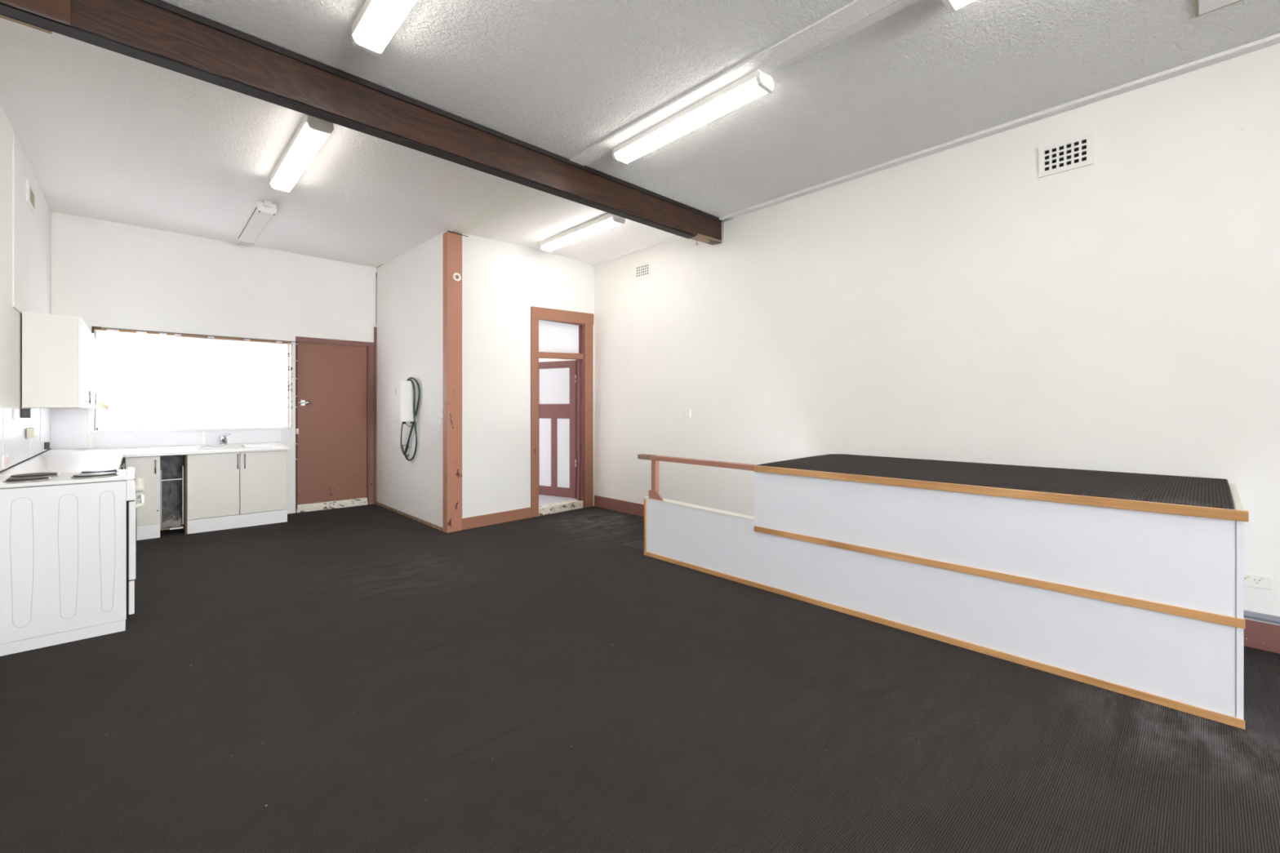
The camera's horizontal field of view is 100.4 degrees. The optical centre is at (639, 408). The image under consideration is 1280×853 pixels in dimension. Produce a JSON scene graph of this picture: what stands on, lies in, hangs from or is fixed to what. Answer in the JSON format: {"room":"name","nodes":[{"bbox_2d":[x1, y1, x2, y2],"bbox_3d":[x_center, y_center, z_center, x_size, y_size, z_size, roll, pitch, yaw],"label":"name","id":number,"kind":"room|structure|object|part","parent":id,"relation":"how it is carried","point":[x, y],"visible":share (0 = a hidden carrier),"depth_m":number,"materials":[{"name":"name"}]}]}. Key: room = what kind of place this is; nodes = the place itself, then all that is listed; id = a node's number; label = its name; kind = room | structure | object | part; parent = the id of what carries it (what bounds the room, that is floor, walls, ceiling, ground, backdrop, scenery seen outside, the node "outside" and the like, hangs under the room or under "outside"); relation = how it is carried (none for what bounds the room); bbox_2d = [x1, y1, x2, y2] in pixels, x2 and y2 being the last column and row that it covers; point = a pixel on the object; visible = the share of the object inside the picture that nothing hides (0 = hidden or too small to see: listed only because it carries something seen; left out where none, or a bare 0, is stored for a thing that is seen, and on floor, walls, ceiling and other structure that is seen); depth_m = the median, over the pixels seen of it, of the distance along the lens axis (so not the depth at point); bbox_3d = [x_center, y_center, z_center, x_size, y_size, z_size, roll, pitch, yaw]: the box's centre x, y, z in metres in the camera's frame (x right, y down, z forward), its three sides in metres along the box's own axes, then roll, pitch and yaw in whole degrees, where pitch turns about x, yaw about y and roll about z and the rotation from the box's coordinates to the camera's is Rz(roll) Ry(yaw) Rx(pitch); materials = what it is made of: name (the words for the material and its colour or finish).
{"room":"empty commercial room with kitchenette","nodes":[
{"label":"empty commercial room with kitchenette","id":0,"kind":"room"},
{"bbox_2d":[0,101,49,408],"bbox_3d":[-0.647,-0.385,-0.382,0.140,3.500,16.330,0,0,-43],"label":"wall","id":1,"kind":"structure","parent":0,"point":[11,320],"depth_m":3.68,"materials":[{"name":"paint"}]},
{"bbox_2d":[1,454,8,470],"bbox_3d":[-4.246,0.360,3.571,0.018,0.090,0.180,0,0,-43],"label":"power outlet","id":2,"kind":"object","parent":1,"relation":"attached to","point":[5,459],"visible":1,"depth_m":3.54,"materials":[{"name":"white plastic"}]},
{"bbox_2d":[13,408,19,419],"bbox_3d":[-4.549,0.043,3.890,0.012,0.075,0.180,0,0,-43],"label":"light switch","id":3,"kind":"object","parent":1,"relation":"attached to","point":[15,411],"visible":1,"depth_m":3.85,"materials":[{"name":"white plastic"}]},
{"bbox_2d":[0,408,50,471],"bbox_3d":[-5.011,0.206,4.367,0.006,0.407,3.029,0,0,-43],"label":"backsplash","id":4,"kind":"structure","parent":1,"relation":"attached to","point":[16,445],"depth_m":4.11,"materials":[{"name":"white tile"}]},
{"bbox_2d":[41,440,49,450],"bbox_3d":[-5.620,0.353,5.052,0.045,0.080,0.180,0,0,-43],"label":"power outlet","id":5,"kind":"object","parent":4,"relation":"attached to","point":[45,446],"visible":1,"depth_m":4.99,"materials":[{"name":"white plastic"}]},
{"bbox_2d":[20,408,31,417],"bbox_3d":[-4.739,0.039,4.119,0.050,0.072,0.085,0,0,-43],"label":"power adaptor","id":6,"kind":"object","parent":1,"relation":"attached to","point":[24,413],"visible":1,"depth_m":4.09,"materials":[{"name":"black plastic"}]},
{"bbox_2d":[26,178,35,213],"bbox_3d":[-5.019,-1.742,4.395,0.012,0.175,0.380,0,0,-43],"label":"air vent","id":7,"kind":"object","parent":1,"relation":"in","point":[30,193],"visible":1,"depth_m":4.35,"materials":[{"name":"white plastic"}]},
{"bbox_2d":[26,427,36,438],"bbox_3d":[-4.937,0.200,4.329,0.041,0.080,0.170,0,0,-43],"label":"junction box","id":8,"kind":"object","parent":1,"relation":"attached to","point":[31,433],"visible":1,"depth_m":4.27,"materials":[{"name":"beige plastic"}]},
{"bbox_2d":[12,128,51,314],"bbox_3d":[-5.279,-1.370,4.655,0.010,1.280,2.244,0,0,-43],"label":"wall","id":9,"kind":"structure","parent":1,"relation":"attached to","point":[31,232],"depth_m":4.36,"materials":[{"name":"paint"}]},
{"bbox_2d":[0,448,87,472],"bbox_3d":[-4.302,0.429,5.035,1.953,0.036,3.030,0,0,-43],"label":"trim","id":10,"kind":"structure","parent":1,"relation":"attached to","point":[15,464],"depth_m":4.18,"materials":[{"name":"grey"}]},
{"bbox_2d":[22,311,96,408],"bbox_3d":[-5.260,-0.371,4.899,0.350,0.737,1.893,0,0,-43],"label":"upper cabinet","id":11,"kind":"object","parent":1,"relation":"attached to","point":[59,351],"visible":1,"depth_m":4.21,"materials":[{"name":"white laminate"}]},
{"bbox_3d":[-4.707,-0.370,4.501,0.018,0.735,0.553,0,0,-43],"label":"door","id":12,"kind":"part","parent":11,"relation":"part of","materials":[{"name":"white wood"}]},
{"bbox_3d":[-4.774,-0.095,4.612,0.036,0.110,0.012,0,0,-43],"label":"handle","id":13,"kind":"part","parent":11,"relation":"part of","materials":[{"name":"silver metal"}]},
{"bbox_3d":[-5.096,-0.370,4.915,0.018,0.735,0.576,0,0,-43],"label":"door","id":14,"kind":"part","parent":11,"relation":"part of","materials":[{"name":"white wood"}]},
{"bbox_3d":[-5.554,-0.370,5.402,0.018,0.735,0.752,0,0,-43],"label":"door","id":15,"kind":"part","parent":11,"relation":"part of","materials":[{"name":"white wood"}]},
{"bbox_3d":[-5.349,-0.095,5.224,0.036,0.110,0.012,0,0,-43],"label":"handle","id":16,"kind":"part","parent":11,"relation":"part of","materials":[{"name":"silver metal"}]},
{"bbox_2d":[2,408,280,470],"bbox_3d":[-5.096,0.218,5.103,1.380,0.430,3.317,0,0,-7],"label":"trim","id":17,"kind":"structure","parent":1,"relation":"attached to","point":[90,411],"depth_m":5.65,"materials":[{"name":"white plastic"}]},
{"bbox_2d":[49,211,376,514],"bbox_3d":[-4.940,-0.385,6.651,3.238,3.500,0.200,0,0,-43],"label":"wall","id":18,"kind":"structure","parent":0,"point":[108,274],"depth_m":6.31,"materials":[{"name":"paint"}]},
{"bbox_2d":[50,408,293,448],"bbox_3d":[-5.276,0.223,6.195,2.112,0.435,0.006,0,0,-43],"label":"backsplash","id":19,"kind":"structure","parent":18,"relation":"attached to","point":[68,427],"depth_m":5.88,"materials":[{"name":"white tile"}]},
{"bbox_2d":[90,326,295,433],"bbox_3d":[-5.202,-0.301,6.347,1.857,1.142,0.185,0,0,-43],"label":"window","id":20,"kind":"structure","parent":18,"relation":"in","point":[95,330],"depth_m":6.20,"materials":[{"name":"white"}]},
{"bbox_2d":[97,400,108,411],"bbox_3d":[-5.772,-0.022,5.739,0.080,0.115,0.002,0,0,-43],"label":"tape","id":21,"kind":"object","parent":20,"relation":"attached to","point":[102,405],"visible":1,"depth_m":5.74,"materials":[{"name":"beige"}]},
{"bbox_2d":[106,328,174,429],"bbox_3d":[-5.571,-0.310,5.963,0.550,1.092,0.048,0,0,-43],"label":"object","id":22,"kind":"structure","parent":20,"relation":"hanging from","point":[141,368],"depth_m":5.96,"materials":[{"name":"fabric"}]},
{"bbox_3d":[-5.196,0.255,6.318,1.827,0.030,0.135,0,0,-43],"label":"sill","id":23,"kind":"part","parent":20,"relation":"part of","materials":[{"name":"white paint"}]},
{"bbox_2d":[174,333,287,428],"bbox_3d":[-4.970,-0.308,6.528,1.100,1.099,0.048,0,0,-43],"label":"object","id":24,"kind":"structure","parent":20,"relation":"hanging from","point":[220,383],"depth_m":6.51,"materials":[{"name":"fabric"}]},
{"bbox_2d":[295,326,376,513],"bbox_3d":[-4.153,0.105,7.300,0.991,2.520,0.134,0,0,-43],"label":"door","id":25,"kind":"structure","parent":18,"relation":"in","point":[331,380],"depth_m":7.29,"materials":[{"name":"brown paint"}]},
{"bbox_2d":[0,17,675,267],"bbox_3d":[-2.971,-2.067,6.060,5.498,0.215,5.500,0,0,-43],"label":"ceiling","id":26,"kind":"structure","parent":0,"point":[104,134],"depth_m":4.51,"materials":[{"name":"white paint"}]},
{"bbox_2d":[238,200,276,244],"bbox_3d":[-4.109,-1.967,5.711,0.162,0.104,1.410,0,0,-43],"label":"fluorescent light","id":27,"kind":"object","parent":26,"relation":"attached to","point":[262,212],"visible":1,"depth_m":5.53,"materials":[{"name":"white"}]},
{"bbox_2d":[269,114,333,192],"bbox_3d":[-2.693,-1.970,4.201,0.162,0.099,1.430,0,0,-43],"label":"fluorescent light","id":28,"kind":"object","parent":26,"relation":"attached to","point":[312,132],"visible":0.95,"depth_m":4.03,"materials":[{"name":"white plastic"}]},
{"bbox_2d":[450,184,546,233],"bbox_3d":[-1.323,-1.985,5.276,0.300,0.068,1.900,0,0,-43],"label":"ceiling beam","id":29,"kind":"structure","parent":26,"relation":"attached to","point":[522,194],"depth_m":5.25,"materials":[{"name":"white"}]},
{"bbox_2d":[539,213,625,252],"bbox_3d":[-0.681,-1.960,5.988,0.162,0.099,1.380,0,0,-43],"label":"fluorescent light","id":30,"kind":"object","parent":26,"relation":"attached to","point":[609,220],"visible":0.84,"depth_m":5.87,"materials":[{"name":"white plastic"}]},
{"bbox_2d":[376,231,445,528],"bbox_3d":[-3.192,-0.385,7.155,0.200,3.500,3.200,0,0,-43],"label":"wall","id":31,"kind":"structure","parent":0,"point":[410,285],"depth_m":6.65,"materials":[{"name":"white paint"}]},
{"bbox_2d":[391,380,417,423],"bbox_3d":[-2.890,-0.069,6.533,0.202,0.522,0.310,0,0,-43],"label":"charger","id":32,"kind":"object","parent":31,"relation":"attached to","point":[402,390],"visible":0.96,"depth_m":6.44,"materials":[{"name":"white plastic"}]},
{"bbox_3d":[-2.890,0.152,6.533,0.202,0.019,0.310,0,0,-43],"label":"plate","id":33,"kind":"part","parent":32,"relation":"part of","materials":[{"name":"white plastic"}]},
{"bbox_2d":[400,422,408,456],"bbox_3d":[-2.981,0.384,6.686,0.079,0.441,0.260,0,0,-43],"label":"cable","id":34,"kind":"object","parent":32,"relation":"hanging from","point":[402,422],"visible":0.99,"depth_m":6.71,"materials":[{"name":"black plastic"}]},
{"bbox_2d":[404,377,420,461],"bbox_3d":[-2.814,0.140,6.533,0.069,1.034,0.478,0,0,-43],"label":"cable","id":35,"kind":"object","parent":32,"relation":"hanging from","point":[415,411],"visible":0.98,"depth_m":6.44,"materials":[{"name":"teal"}]},
{"bbox_2d":[402,440,408,453],"bbox_3d":[-2.945,0.480,6.688,0.023,0.179,0.220,0,0,-43],"label":"cable","id":36,"kind":"object","parent":31,"relation":"attached to","point":[408,440],"visible":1,"depth_m":6.64,"materials":[{"name":"black plastic"}]},
{"bbox_2d":[375,502,443,531],"bbox_3d":[-2.970,1.349,6.754,0.018,0.032,2.290,0,0,-43],"label":"trim","id":37,"kind":"structure","parent":31,"relation":"attached to","point":[409,516],"depth_m":6.59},
{"bbox_2d":[376,231,467,267],"bbox_3d":[-2.849,-1.603,6.815,0.246,0.835,2.427,0,0,-43],"label":"trim","id":38,"kind":"structure","parent":31,"relation":"attached to","point":[447,231],"depth_m":5.93,"materials":[{"name":"black"}]},
{"bbox_2d":[436,417,443,425],"bbox_3d":[-2.240,0.150,5.962,0.037,0.080,0.113,0,0,-43],"label":"light switch","id":39,"kind":"object","parent":31,"relation":"attached to","point":[439,420],"visible":1,"depth_m":5.93,"materials":[{"name":"white plastic"}]},
{"bbox_2d":[446,230,594,518],"bbox_3d":[-1.413,-0.385,6.716,0.140,3.500,2.165,0,0,43],"label":"wall","id":40,"kind":"structure","parent":0,"point":[501,281],"depth_m":6.37,"materials":[{"name":"paint"}]},
{"bbox_2d":[462,506,531,529],"bbox_3d":[-1.676,1.301,6.315,0.018,0.128,0.930,0,0,43],"label":"baseboard","id":41,"kind":"structure","parent":40,"relation":"attached to","point":[475,522],"depth_m":6.28,"materials":[{"name":"brown paint"}]},
{"bbox_2d":[530,306,593,517],"bbox_3d":[-1.295,0.028,7.344,1.039,2.675,0.961,0,0,-43],"label":"door","id":42,"kind":"structure","parent":40,"relation":"in","point":[562,392],"depth_m":7.33,"materials":[{"name":"brown paint"}]},
{"bbox_3d":[-1.356,0.630,7.655,0.225,0.970,0.014,0,0,29],"label":"panel","id":43,"kind":"part","parent":42,"relation":"part of","materials":[{"name":"white glass"}]},
{"bbox_3d":[-1.214,-0.312,7.577,0.550,0.505,0.014,0,0,29],"label":"panel","id":44,"kind":"part","parent":42,"relation":"part of","materials":[{"name":"white glass"}]},
{"bbox_3d":[-1.081,-0.920,7.058,0.007,0.430,0.751,0,0,43],"label":"transom pane","id":45,"kind":"part","parent":42,"relation":"part of","materials":[{"name":"white glass"}]},
{"bbox_3d":[-1.072,0.630,7.498,0.225,0.970,0.014,0,0,29],"label":"panel","id":46,"kind":"part","parent":42,"relation":"part of","materials":[{"name":"white glass"}]},
{"bbox_2d":[538,494,576,506],"bbox_3d":[-2.464,1.315,7.885,2.050,0.100,3.135,0,0,-43],"label":"floor","id":47,"kind":"structure","parent":0,"point":[543,500],"depth_m":7.37,"materials":[{"name":"plastic"}]},
{"bbox_2d":[0,504,1279,852],"bbox_3d":[1.070,1.445,1.761,5.498,0.160,17.300,0,0,-43],"label":"floor","id":48,"kind":"structure","parent":0,"point":[368,678],"depth_m":2.33,"materials":[{"name":"carpet"}]},
{"bbox_2d":[0,466,145,656],"bbox_3d":[-3.510,0.885,3.300,0.655,0.960,0.544,0,0,-43],"label":"electric stove","id":49,"kind":"object","parent":48,"relation":"on","point":[68,540],"visible":1,"depth_m":3.10,"materials":[{"name":"white metal"}]},
{"bbox_2d":[0,466,135,488],"bbox_3d":[-3.527,0.422,3.284,0.609,0.035,0.544,0,0,-43],"label":"cooktop","id":50,"kind":"object","parent":49,"relation":"in","point":[96,477],"depth_m":3.19,"materials":[{"name":"grey metal"}]},
{"bbox_3d":[-3.319,0.505,3.482,0.043,0.129,0.540,0,0,-43],"label":"control panel","id":51,"kind":"part","parent":49,"relation":"part of","materials":[{"name":"white metal"}]},
{"bbox_3d":[-3.318,1.171,3.483,0.026,0.205,0.528,0,0,-43],"label":"drawer","id":52,"kind":"part","parent":49,"relation":"part of","materials":[{"name":"white metal"}]},
{"bbox_3d":[-3.316,0.819,3.485,0.032,0.483,0.528,0,0,-43],"label":"oven door","id":53,"kind":"part","parent":49,"relation":"part of","materials":[{"name":"white metal"}]},
{"bbox_3d":[-3.303,0.825,3.497,0.004,0.280,0.400,0,0,-43],"label":"oven glass","id":54,"kind":"part","parent":49,"relation":"part of","materials":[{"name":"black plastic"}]},
{"bbox_3d":[-3.152,0.503,3.357,0.038,0.050,0.050,0,0,-43],"label":"knob","id":55,"kind":"part","parent":49,"relation":"part of","materials":[{"name":"beige plastic"}]},
{"bbox_3d":[-3.290,0.608,3.509,0.047,0.031,0.504,0,0,-43],"label":"oven handle","id":56,"kind":"part","parent":49,"relation":"part of","materials":[{"name":"beige plastic"}]},
{"bbox_2d":[119,463,124,470],"bbox_3d":[-4.797,0.935,4.556,0.557,0.859,3.010,0,0,-43],"label":"base cabinet","id":57,"kind":"object","parent":48,"relation":"on","point":[123,464],"visible":0.09,"depth_m":4.98,"materials":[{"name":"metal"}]},
{"bbox_2d":[0,442,289,476],"bbox_3d":[-4.282,0.461,5.038,1.983,0.082,3.024,0,0,-43],"label":"countertop","id":58,"kind":"structure","parent":57,"relation":"on","point":[53,460],"depth_m":5.10,"materials":[{"name":"white laminate"}]},
{"bbox_2d":[220,433,231,444],"bbox_3d":[-4.907,0.368,6.315,0.109,0.142,0.205,0,0,-43],"label":"mixer tap","id":59,"kind":"object","parent":58,"relation":"on","point":[224,440],"visible":1,"depth_m":6.33,"materials":[{"name":"silver metal"}]},
{"bbox_3d":[-4.939,0.326,6.356,0.099,0.057,0.062,0,0,-43],"label":"lever","id":60,"kind":"part","parent":59,"relation":"part of","materials":[{"name":"silver metal"}]},
{"bbox_2d":[195,443,270,453],"bbox_3d":[-4.764,0.514,6.273,0.690,0.159,0.352,0,0,-43],"label":"sink","id":61,"kind":"object","parent":58,"relation":"in","point":[197,446],"visible":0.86,"depth_m":6.26,"materials":[{"name":"silver metal"}]},
{"bbox_3d":[-4.846,0.526,6.191,0.418,0.133,0.298,0,0,-43],"label":"bowl","id":62,"kind":"part","parent":61,"relation":"part of","materials":[{"name":"silver metal"}]},
{"bbox_2d":[125,456,159,540],"bbox_3d":[-5.333,0.935,5.723,0.264,0.859,0.574,0,0,-43],"label":"base cabinet","id":63,"kind":"object","parent":48,"relation":"on","point":[147,468],"visible":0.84,"depth_m":5.57,"materials":[{"name":"white laminate"}]},
{"bbox_2d":[160,454,186,533],"bbox_3d":[-5.146,0.938,5.876,0.214,0.855,0.448,0,0,-43],"label":"base cabinet","id":64,"kind":"object","parent":48,"relation":"on","point":[173,468],"visible":0.89,"depth_m":6.00,"materials":[{"name":"grey laminate"}]},
{"bbox_2d":[161,510,181,528],"bbox_3d":[-5.196,1.232,5.910,0.155,0.159,0.270,0,0,-43],"label":"sheet","id":65,"kind":"object","parent":64,"relation":"in","point":[173,518],"visible":0.98,"depth_m":5.86,"materials":[{"name":"grey plastic"}]},
{"bbox_3d":[-5.086,0.776,5.795,0.177,0.011,0.012,0,0,-43],"label":"shelf rail","id":66,"kind":"part","parent":64,"relation":"part of","materials":[{"name":"white plastic"}]},
{"bbox_3d":[-5.074,1.302,5.785,0.190,0.017,0.020,0,0,-43],"label":"rail","id":67,"kind":"part","parent":64,"relation":"part of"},
{"bbox_3d":[-5.070,0.938,5.940,0.016,0.855,0.438,0,0,-43],"label":"panel","id":68,"kind":"part","parent":64,"relation":"part of","materials":[{"name":"brown wood"}]},
{"bbox_2d":[186,449,287,533],"bbox_3d":[-4.744,0.935,6.277,0.918,0.859,0.574,0,0,-43],"label":"base cabinet","id":69,"kind":"object","parent":48,"relation":"on","point":[236,490],"visible":0.98,"depth_m":6.06,"materials":[{"name":"white laminate"}]},
{"bbox_3d":[-4.746,0.860,5.943,0.456,0.707,0.018,0,0,-43],"label":"door","id":70,"kind":"part","parent":69,"relation":"part of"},
{"bbox_3d":[-4.528,0.605,6.111,0.011,0.170,0.036,0,0,-43],"label":"handle","id":71,"kind":"part","parent":69,"relation":"part of","materials":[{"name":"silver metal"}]},
{"bbox_3d":[-4.415,0.860,6.254,0.442,0.707,0.018,0,0,-43],"label":"door","id":72,"kind":"part","parent":69,"relation":"part of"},
{"bbox_2d":[443,231,462,533],"bbox_3d":[-2.079,-0.284,5.925,0.186,3.298,0.098,0,0,-43],"label":"post","id":73,"kind":"object","parent":48,"relation":"on","point":[452,242],"visible":1,"depth_m":5.88,"materials":[{"name":"brown paint"}]},
{"bbox_2d":[453,272,461,281],"bbox_3d":[-2.027,-1.453,5.907,0.014,0.092,0.092,0,0,43],"label":"sensor base","id":74,"kind":"object","parent":73,"relation":"attached to","point":[456,277],"visible":1,"depth_m":5.90,"materials":[{"name":"white plastic"}]},
{"bbox_2d":[637,453,1248,729],"bbox_3d":[1.713,0.889,4.045,1.209,0.952,3.787,0,0,-43],"label":"reception counter","id":75,"kind":"object","parent":48,"relation":"on","point":[1131,584],"visible":1,"depth_m":2.92,"materials":[{"name":"grey"}]},
{"bbox_3d":[0.066,1.087,4.970,0.060,0.485,0.023,0,0,-43],"label":"trim","id":76,"kind":"part","parent":75,"relation":"part of","materials":[{"name":"wood"}]},
{"bbox_3d":[0.139,0.652,4.899,0.050,0.350,0.055,0,0,-43],"label":"rail post","id":77,"kind":"part","parent":75,"relation":"part of","materials":[{"name":"paint"}]},
{"bbox_3d":[0.452,0.457,4.565,0.072,0.044,1.297,0,0,-43],"label":"handrail","id":78,"kind":"part","parent":75,"relation":"part of","materials":[{"name":"paint"}]},
{"bbox_3d":[1.305,1.347,3.614,0.012,0.036,3.698,0,0,-43],"label":"trim","id":79,"kind":"part","parent":75,"relation":"part of","materials":[{"name":"brown wood"}]},
{"bbox_3d":[2.159,0.902,3.584,1.191,0.925,2.478,0,0,-43],"label":"panel","id":80,"kind":"part","parent":75,"relation":"part of","materials":[{"name":"white laminate"}]},
{"bbox_3d":[1.723,0.918,3.170,0.012,0.039,2.479,0,0,-43],"label":"trim","id":81,"kind":"part","parent":75,"relation":"part of","materials":[{"name":"wood"}]},
{"bbox_3d":[1.729,0.459,3.167,0.030,0.044,2.487,0,0,-43],"label":"trim","id":82,"kind":"part","parent":75,"relation":"part of","materials":[{"name":"wood"}]},
{"bbox_2d":[162,0,1279,217],"bbox_3d":[2.954,-2.115,-0.243,5.498,0.120,11.800,0,0,-43],"label":"ceiling","id":83,"kind":"structure","parent":0,"point":[561,77],"depth_m":3.18,"materials":[{"name":"white paint"}]},
{"bbox_2d":[0,0,721,244],"bbox_3d":[-1.075,-1.917,4.026,5.275,0.287,0.162,0,0,-43],"label":"ceiling beam","id":84,"kind":"structure","parent":83,"relation":"attached to","point":[159,33],"depth_m":3.20,"materials":[{"name":"brown wood"}]},
{"bbox_2d":[351,0,417,55],"bbox_3d":[-1.026,-2.006,2.422,0.162,0.099,1.375,0,0,-43],"label":"fluorescent light","id":85,"kind":"object","parent":83,"relation":"attached to","point":[377,21],"visible":1,"depth_m":2.73,"materials":[{"name":"white plastic"}]},
{"bbox_2d":[612,69,774,164],"bbox_3d":[0.307,-2.006,3.754,0.162,0.099,1.370,0,0,-43],"label":"fluorescent light","id":86,"kind":"object","parent":83,"relation":"attached to","point":[756,84],"visible":1,"depth_m":3.61,"materials":[{"name":"white plastic"}]},
{"bbox_2d":[721,217,733,222],"bbox_3d":[0.939,-2.030,5.734,0.026,0.025,0.130,0,0,-43],"label":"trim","id":87,"kind":"structure","parent":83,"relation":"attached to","point":[730,218],"depth_m":5.72,"materials":[{"name":"grey"}]},
{"bbox_2d":[569,0,897,165],"bbox_3d":[1.105,-2.048,2.823,0.240,0.014,4.605,0,0,-44],"label":"trim","id":88,"kind":"structure","parent":83,"relation":"attached to","point":[856,11],"depth_m":3.18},
{"bbox_2d":[765,0,920,75],"bbox_3d":[1.119,-2.051,2.918,1.002,0.007,0.080,0,0,45],"label":"trim","id":89,"kind":"structure","parent":83,"relation":"attached to","point":[899,5],"depth_m":2.87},
{"bbox_2d":[942,0,974,13],"bbox_3d":[1.973,-2.006,2.098,0.162,0.099,1.395,0,0,-43],"label":"fluorescent light","id":90,"kind":"object","parent":83,"relation":"attached to","point":[952,6],"visible":1,"depth_m":2.58,"materials":[{"name":"white plastic"}]},
{"bbox_2d":[950,0,974,9],"bbox_3d":[1.973,-1.979,2.098,0.152,0.038,1.343,0,0,-43],"label":"diffuser","id":91,"kind":"object","parent":90,"relation":"attached to","point":[954,4],"depth_m":2.58,"materials":[{"name":"white plastic"}]},
{"bbox_2d":[1195,0,1242,17],"bbox_3d":[2.891,-2.046,2.312,0.688,0.018,0.677,0,0,-43],"label":"ceiling hatch","id":92,"kind":"object","parent":83,"relation":"attached to","point":[1202,6],"visible":1,"depth_m":2.70,"materials":[{"name":"beige"}]},
{"bbox_2d":[538,43,1279,626],"bbox_3d":[3.050,0.715,3.622,0.145,5.700,17.100,0,0,-43],"label":"wall","id":93,"kind":"structure","parent":0,"point":[1119,312],"depth_m":3.96,"materials":[{"name":"paint"}]},
{"bbox_2d":[591,235,683,265],"bbox_3d":[0.045,-2.007,6.665,0.075,0.040,2.050,0,0,-43],"label":"trim","id":94,"kind":"structure","parent":93,"relation":"attached to","point":[676,237],"depth_m":6.73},
{"bbox_2d":[634,261,650,279],"bbox_3d":[0.032,-1.732,6.724,0.012,0.189,0.285,0,0,-43],"label":"air vent","id":95,"kind":"object","parent":93,"relation":"in","point":[642,270],"visible":1,"depth_m":6.72,"materials":[{"name":"white plastic"}]},
{"bbox_2d":[681,409,690,417],"bbox_3d":[0.534,0.061,6.181,0.025,0.083,0.125,0,0,-43],"label":"light switch","id":96,"kind":"object","parent":93,"relation":"attached to","point":[685,413],"visible":1,"depth_m":6.17,"materials":[{"name":"white plastic"}]},
{"bbox_2d":[594,495,1279,653],"bbox_3d":[4.110,1.289,2.381,0.018,0.152,13.840,0,0,-43],"label":"baseboard","id":97,"kind":"structure","parent":93,"relation":"attached to","point":[1257,635],"depth_m":3.04,"materials":[{"name":"brown paint"}]},
{"bbox_2d":[719,32,1279,220],"bbox_3d":[4.853,-2.043,1.543,0.085,0.024,11.599,0,0,-43],"label":"trim","id":98,"kind":"structure","parent":93,"relation":"attached to","point":[1274,39],"depth_m":3.70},
{"bbox_2d":[1038,132,1093,177],"bbox_3d":[2.916,-1.732,3.657,0.012,0.210,0.295,0,0,-43],"label":"air vent","id":99,"kind":"object","parent":93,"relation":"in","point":[1077,152],"visible":1,"depth_m":3.65,"materials":[{"name":"white plastic"}]},
{"bbox_2d":[1244,573,1271,590],"bbox_3d":[3.485,0.984,3.048,0.016,0.073,0.163,0,0,-43],"label":"power outlet","id":100,"kind":"object","parent":93,"relation":"attached to","point":[1264,582],"visible":0.7,"depth_m":3.02,"materials":[{"name":"white plastic"}]},
{"bbox_2d":[1244,610,1279,624],"bbox_3d":[6.143,1.182,0.206,0.036,0.039,7.865,0,0,-43],"label":"cable conduit","id":101,"kind":"object","parent":93,"relation":"attached to","point":[1250,615],"visible":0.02,"depth_m":3.00,"materials":[{"name":"grey plastic"}]}
]}

